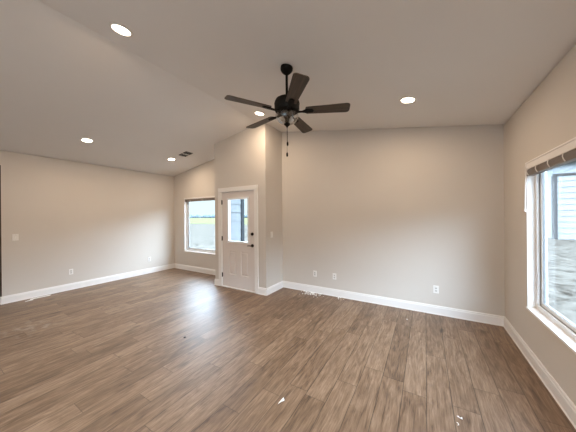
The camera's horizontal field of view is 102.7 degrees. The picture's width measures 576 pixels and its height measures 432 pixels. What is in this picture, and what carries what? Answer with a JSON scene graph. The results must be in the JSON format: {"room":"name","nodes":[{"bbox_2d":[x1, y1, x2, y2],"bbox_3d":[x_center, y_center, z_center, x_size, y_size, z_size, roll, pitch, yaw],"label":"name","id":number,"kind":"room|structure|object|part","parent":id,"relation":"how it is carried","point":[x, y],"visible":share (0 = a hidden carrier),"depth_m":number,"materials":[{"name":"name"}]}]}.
{"room":"empty living room","nodes":[
{"label":"empty living room","id":0,"kind":"room"},
{"bbox_2d":[0,150,174,296],"bbox_3d":[-5.406,0.203,3.711,0.120,2.747,7.917,0,0,31],"label":"wall","id":1,"kind":"structure","parent":0,"point":[94,221],"depth_m":5.02,"materials":[{"name":"beige paint"}]},
{"bbox_2d":[0,165,1,296],"bbox_3d":[-5.155,0.267,4.139,0.121,2.345,0.014,0,0,31],"label":"trim","id":2,"kind":"structure","parent":1,"relation":"attached to","point":[0,165],"depth_m":4.11,"materials":[{"name":"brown wood"}]},
{"bbox_2d":[12,234,18,240],"bbox_3d":[-5.005,0.393,4.249,0.012,0.118,0.078,0,0,31],"label":"light switch","id":3,"kind":"object","parent":1,"relation":"attached to","point":[15,237],"visible":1,"depth_m":4.25,"materials":[{"name":"white plastic"}]},
{"bbox_2d":[1,263,174,304],"bbox_3d":[-4.231,1.499,5.519,0.022,0.135,3.320,0,0,31],"label":"baseboard","id":4,"kind":"structure","parent":1,"relation":"attached to","point":[56,289],"depth_m":4.98,"materials":[{"name":"white wood"}]},
{"bbox_2d":[174,159,214,269],"bbox_3d":[-2.317,-0.029,6.388,2.437,3.158,0.150,0,0,31],"label":"wall","id":5,"kind":"structure","parent":0,"point":[199,181],"depth_m":6.55,"materials":[{"name":"beige paint"}]},
{"bbox_2d":[174,263,214,274],"bbox_3d":[-2.341,1.483,6.310,2.421,0.135,0.022,0,0,31],"label":"baseboard","id":6,"kind":"structure","parent":5,"relation":"attached to","point":[179,266],"depth_m":6.43,"materials":[{"name":"white wood"}]},
{"bbox_2d":[184,196,214,254],"bbox_3d":[-2.304,0.249,6.351,1.520,1.548,0.131,0,0,31],"label":"window","id":7,"kind":"structure","parent":5,"relation":"in","point":[186,204],"depth_m":6.71,"materials":[{"name":"white plastic"}]},
{"bbox_2d":[184,196,214,201],"bbox_3d":[-2.328,-0.464,6.322,1.502,0.101,0.073,0,0,31],"label":"window blind","id":8,"kind":"object","parent":7,"relation":"attached to","point":[211,197],"visible":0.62,"depth_m":6.34,"materials":[{"name":"white plastic"}]},
{"bbox_3d":[-2.300,1.012,6.347,1.520,0.022,0.121,0,0,31],"label":"sill","id":9,"kind":"part","parent":7,"relation":"part of","materials":[{"name":"white wood"}]},
{"bbox_2d":[214,123,270,287],"bbox_3d":[-0.981,-0.144,4.878,1.408,3.365,0.140,0,0,31],"label":"wall","id":10,"kind":"structure","parent":0,"point":[241,159],"depth_m":4.62,"materials":[{"name":"beige paint"}]},
{"bbox_2d":[214,279,218,285],"bbox_3d":[-1.569,1.476,5.143,0.135,0.135,0.022,0,0,31],"label":"baseboard","id":11,"kind":"structure","parent":10,"relation":"attached to","point":[216,281],"depth_m":5.14,"materials":[{"name":"white wood"}]},
{"bbox_2d":[221,190,254,290],"bbox_3d":[-1.040,0.502,4.841,0.932,2.029,0.124,0,0,31],"label":"door","id":12,"kind":"structure","parent":10,"relation":"in","point":[238,256],"depth_m":4.84,"materials":[{"name":"white wood"}]},
{"bbox_3d":[-1.150,1.000,4.943,0.202,0.505,0.045,0,0,31],"label":"panel","id":13,"kind":"part","parent":12,"relation":"part of","materials":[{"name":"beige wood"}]},
{"bbox_3d":[-1.021,0.092,4.862,0.607,0.960,0.065,0,0,31],"label":"lite frame","id":14,"kind":"part","parent":12,"relation":"part of","materials":[{"name":"white plastic"}]},
{"bbox_3d":[-0.864,0.998,4.772,0.205,0.505,0.045,0,0,31],"label":"panel","id":15,"kind":"part","parent":12,"relation":"part of","materials":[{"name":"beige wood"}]},
{"bbox_2d":[218,185,258,293],"bbox_3d":[-1.008,0.463,4.887,1.105,2.152,0.158,0,0,31],"label":"trim","id":16,"kind":"structure","parent":10,"relation":"attached to","point":[250,187],"depth_m":4.74,"materials":[{"name":"white wood"}]},
{"bbox_2d":[222,285,254,292],"bbox_3d":[-0.994,1.530,4.887,0.923,0.018,0.152,0,0,31],"label":"threshold","id":17,"kind":"object","parent":10,"relation":"attached to","point":[222,285],"depth_m":4.81,"materials":[{"name":"white wood"}]},
{"bbox_2d":[258,287,266,295],"bbox_3d":[-0.477,1.467,4.490,0.200,0.135,0.022,0,0,31],"label":"baseboard","id":18,"kind":"structure","parent":10,"relation":"attached to","point":[262,291],"depth_m":4.49,"materials":[{"name":"white wood"}]},
{"bbox_2d":[269,125,282,285],"bbox_3d":[-0.243,-0.150,4.876,0.140,3.365,0.614,0,0,31],"label":"wall","id":19,"kind":"structure","parent":0,"point":[275,136],"depth_m":4.76,"materials":[{"name":"beige paint"}]},
{"bbox_2d":[267,281,282,294],"bbox_3d":[-0.239,1.465,4.703,0.022,0.135,0.588,0,0,31],"label":"baseboard","id":20,"kind":"structure","parent":19,"relation":"attached to","point":[271,289],"depth_m":4.67,"materials":[{"name":"white wood"}]},
{"bbox_2d":[0,0,575,176],"bbox_3d":[-2.189,-1.579,1.778,7.713,0.790,7.917,0,0,31],"label":"ceiling","id":21,"kind":"structure","parent":0,"point":[154,95],"depth_m":2.40,"materials":[{"name":"paint"}]},
{"bbox_2d":[80,138,93,142],"bbox_3d":[-3.663,-1.386,4.221,0.191,0.039,0.193,0,0,35],"label":"recessed light","id":22,"kind":"object","parent":21,"relation":"in","point":[88,140],"visible":1,"depth_m":4.21,"materials":[{"name":"white plastic"}]},
{"bbox_2d":[108,22,133,36],"bbox_3d":[-1.568,-1.762,2.182,0.191,0.039,0.193,0,0,35],"label":"recessed light","id":23,"kind":"object","parent":21,"relation":"in","point":[118,28],"visible":1,"depth_m":2.17,"materials":[{"name":"white plastic"}]},
{"bbox_2d":[177,151,194,156],"bbox_3d":[-2.408,-1.472,5.483,0.357,0.070,0.264,0,0,31],"label":"ceiling vent","id":24,"kind":"object","parent":21,"relation":"in","point":[186,153],"visible":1,"depth_m":5.48,"materials":[{"name":"metal"}]},
{"bbox_2d":[254,111,264,115],"bbox_3d":[-0.476,-1.768,3.973,0.191,0.039,0.193,0,0,35],"label":"recessed light","id":25,"kind":"object","parent":21,"relation":"in","point":[260,113],"visible":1,"depth_m":3.96,"materials":[{"name":"white plastic"}]},
{"bbox_2d":[224,64,349,156],"bbox_3d":[0.003,-1.110,2.486,1.256,0.956,1.233,0,0,31],"label":"ceiling fan","id":26,"kind":"object","parent":21,"relation":"hanging from","point":[286,105],"visible":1,"depth_m":2.37,"materials":[{"name":"black metal"}]},
{"bbox_3d":[-0.372,-1.106,2.247,0.455,0.034,0.139,0,0,-29],"label":"fan blade","id":27,"kind":"part","parent":26,"relation":"part of","materials":[{"name":"brown wood"}]},
{"bbox_3d":[-0.308,-1.107,2.739,0.455,0.034,0.139,0,0,43],"label":"fan blade","id":28,"kind":"part","parent":26,"relation":"part of","materials":[{"name":"brown wood"}]},
{"bbox_3d":[0.077,-1.110,2.034,0.139,0.034,0.455,0,0,-11],"label":"fan blade","id":29,"kind":"part","parent":26,"relation":"part of","materials":[{"name":"brown wood"}]},
{"bbox_3d":[0.180,-1.111,2.831,0.139,0.034,0.455,0,0,25],"label":"fan blade","id":30,"kind":"part","parent":26,"relation":"part of","materials":[{"name":"brown wood"}]},
{"bbox_3d":[0.418,-1.113,2.395,0.455,0.034,0.139,0,0,7],"label":"fan blade","id":31,"kind":"part","parent":26,"relation":"part of","materials":[{"name":"brown wood"}]},
{"bbox_2d":[399,96,416,103],"bbox_3d":[1.474,-1.415,2.812,0.191,0.039,0.193,0,0,26],"label":"recessed light","id":32,"kind":"object","parent":21,"relation":"in","point":[407,99],"visible":1,"depth_m":2.80,"materials":[{"name":"white plastic"}]},
{"bbox_2d":[0,268,575,431],"bbox_3d":[-2.919,1.615,2.230,9.477,0.120,7.917,0,0,31],"label":"floor","id":33,"kind":"structure","parent":0,"point":[113,356],"depth_m":2.36,"materials":[{"name":"brown wood"}]},
{"bbox_2d":[282,124,504,315],"bbox_3d":[1.467,-0.154,4.123,3.568,3.342,0.150,0,0,31],"label":"wall","id":34,"kind":"structure","parent":0,"point":[396,213],"depth_m":3.81,"materials":[{"name":"beige paint"}]},
{"bbox_2d":[283,281,504,325],"bbox_3d":[1.436,1.450,4.049,3.568,0.135,0.022,0,0,31],"label":"baseboard","id":35,"kind":"structure","parent":34,"relation":"attached to","point":[486,318],"depth_m":3.75,"materials":[{"name":"white wood"}]},
{"bbox_2d":[433,285,438,293],"bbox_3d":[2.290,1.129,3.544,0.072,0.117,0.010,0,0,31],"label":"wall outlet","id":36,"kind":"object","parent":34,"relation":"attached to","point":[435,288],"visible":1,"depth_m":3.54,"materials":[{"name":"white plastic"}]},
{"bbox_2d":[503,44,575,405],"bbox_3d":[1.071,0.152,-0.164,0.150,2.737,7.917,0,0,31],"label":"wall","id":37,"kind":"structure","parent":0,"point":[546,120],"depth_m":2.32,"materials":[{"name":"beige paint"}]},
{"bbox_2d":[503,317,575,428],"bbox_3d":[1.004,1.454,-0.127,0.022,0.135,7.601,0,0,31],"label":"baseboard","id":38,"kind":"structure","parent":37,"relation":"attached to","point":[565,403],"depth_m":2.06,"materials":[{"name":"white wood"}]},
{"bbox_2d":[526,137,575,353],"bbox_3d":[2.197,0.210,1.763,0.136,1.548,1.520,0,0,31],"label":"window","id":39,"kind":"structure","parent":37,"relation":"in","point":[560,326],"depth_m":2.35,"materials":[{"name":"white plastic"}]},
{"bbox_2d":[524,137,575,211],"bbox_3d":[2.143,-0.297,1.781,0.076,0.510,1.462,0,0,31],"label":"window blind","id":40,"kind":"object","parent":39,"relation":"attached to","point":[565,153],"visible":1,"depth_m":1.92,"materials":[{"name":"white plastic"}]},
{"bbox_3d":[2.484,-0.303,2.402,0.012,0.420,0.026,0,0,31],"label":"pull cord","id":41,"kind":"part","parent":40,"relation":"part of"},
{"bbox_3d":[2.152,-0.418,1.775,0.054,0.014,1.434,0,0,31],"label":"rail","id":42,"kind":"part","parent":40,"relation":"part of","materials":[{"name":"white plastic"}]},
{"bbox_3d":[2.200,0.973,1.766,0.126,0.022,1.520,0,0,31],"label":"sill","id":43,"kind":"part","parent":39,"relation":"part of","materials":[{"name":"white wood"}]},
{"bbox_3d":[2.230,0.206,1.743,0.060,1.516,1.496,0,0,31],"label":"frame","id":44,"kind":"part","parent":39,"relation":"part of","materials":[{"name":"white plastic"}]},
{"bbox_3d":[2.237,0.204,1.739,0.028,1.426,1.410,0,0,31],"label":"sash","id":45,"kind":"part","parent":39,"relation":"part of","materials":[{"name":"white plastic"}]},
{"bbox_3d":[-1.331,-0.049,5.527,0.140,3.181,0.614,0,0,31],"label":"wall","id":46,"kind":"structure","parent":0,"visible":0},
{"bbox_2d":[230,199,240,240],"bbox_3d":[-1.261,0.201,5.486,0.018,3.120,0.614,0,0,31],"label":"siding","id":47,"kind":"object","parent":46,"relation":"attached to","point":[235,205],"visible":0.19,"depth_m":5.53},
{"bbox_2d":[241,199,244,241],"bbox_3d":[-1.141,0.250,5.750,0.112,3.220,0.100,0,0,31],"label":"trim","id":48,"kind":"structure","parent":46,"relation":"attached to","point":[242,200],"depth_m":5.71,"materials":[{"name":"grey wood"}]},
{"label":"outside","id":49,"kind":"structure","parent":0,"visible":0},
{"bbox_2d":[190,224,575,324],"bbox_3d":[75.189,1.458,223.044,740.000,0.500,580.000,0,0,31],"label":"ground","id":50,"kind":"structure","parent":49,"point":[561,252],"depth_m":8.37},
{"bbox_2d":[190,215,246,217],"bbox_3d":[1.313,0.141,261.843,398.935,6.323,29.037,0,0,31],"label":"tree line","id":51,"kind":"object","parent":50,"relation":"on","point":[191,216],"visible":0.11,"depth_m":326.73,"materials":[{"name":"green plant"}]},
{"bbox_2d":[190,218,246,224],"bbox_3d":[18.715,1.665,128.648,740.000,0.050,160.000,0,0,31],"label":"dry grass","id":52,"kind":"structure","parent":50,"relation":"on","point":[192,220],"depth_m":88.60,"materials":[{"name":"yellow plant"}]},
{"bbox_2d":[547,161,575,239],"bbox_3d":[28.244,-1.991,16.013,17.340,7.200,8.800,0,0,31],"label":"neighbor house","id":53,"kind":"structure","parent":50,"relation":"on","point":[561,180],"depth_m":16.64,"materials":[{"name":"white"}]}
]}

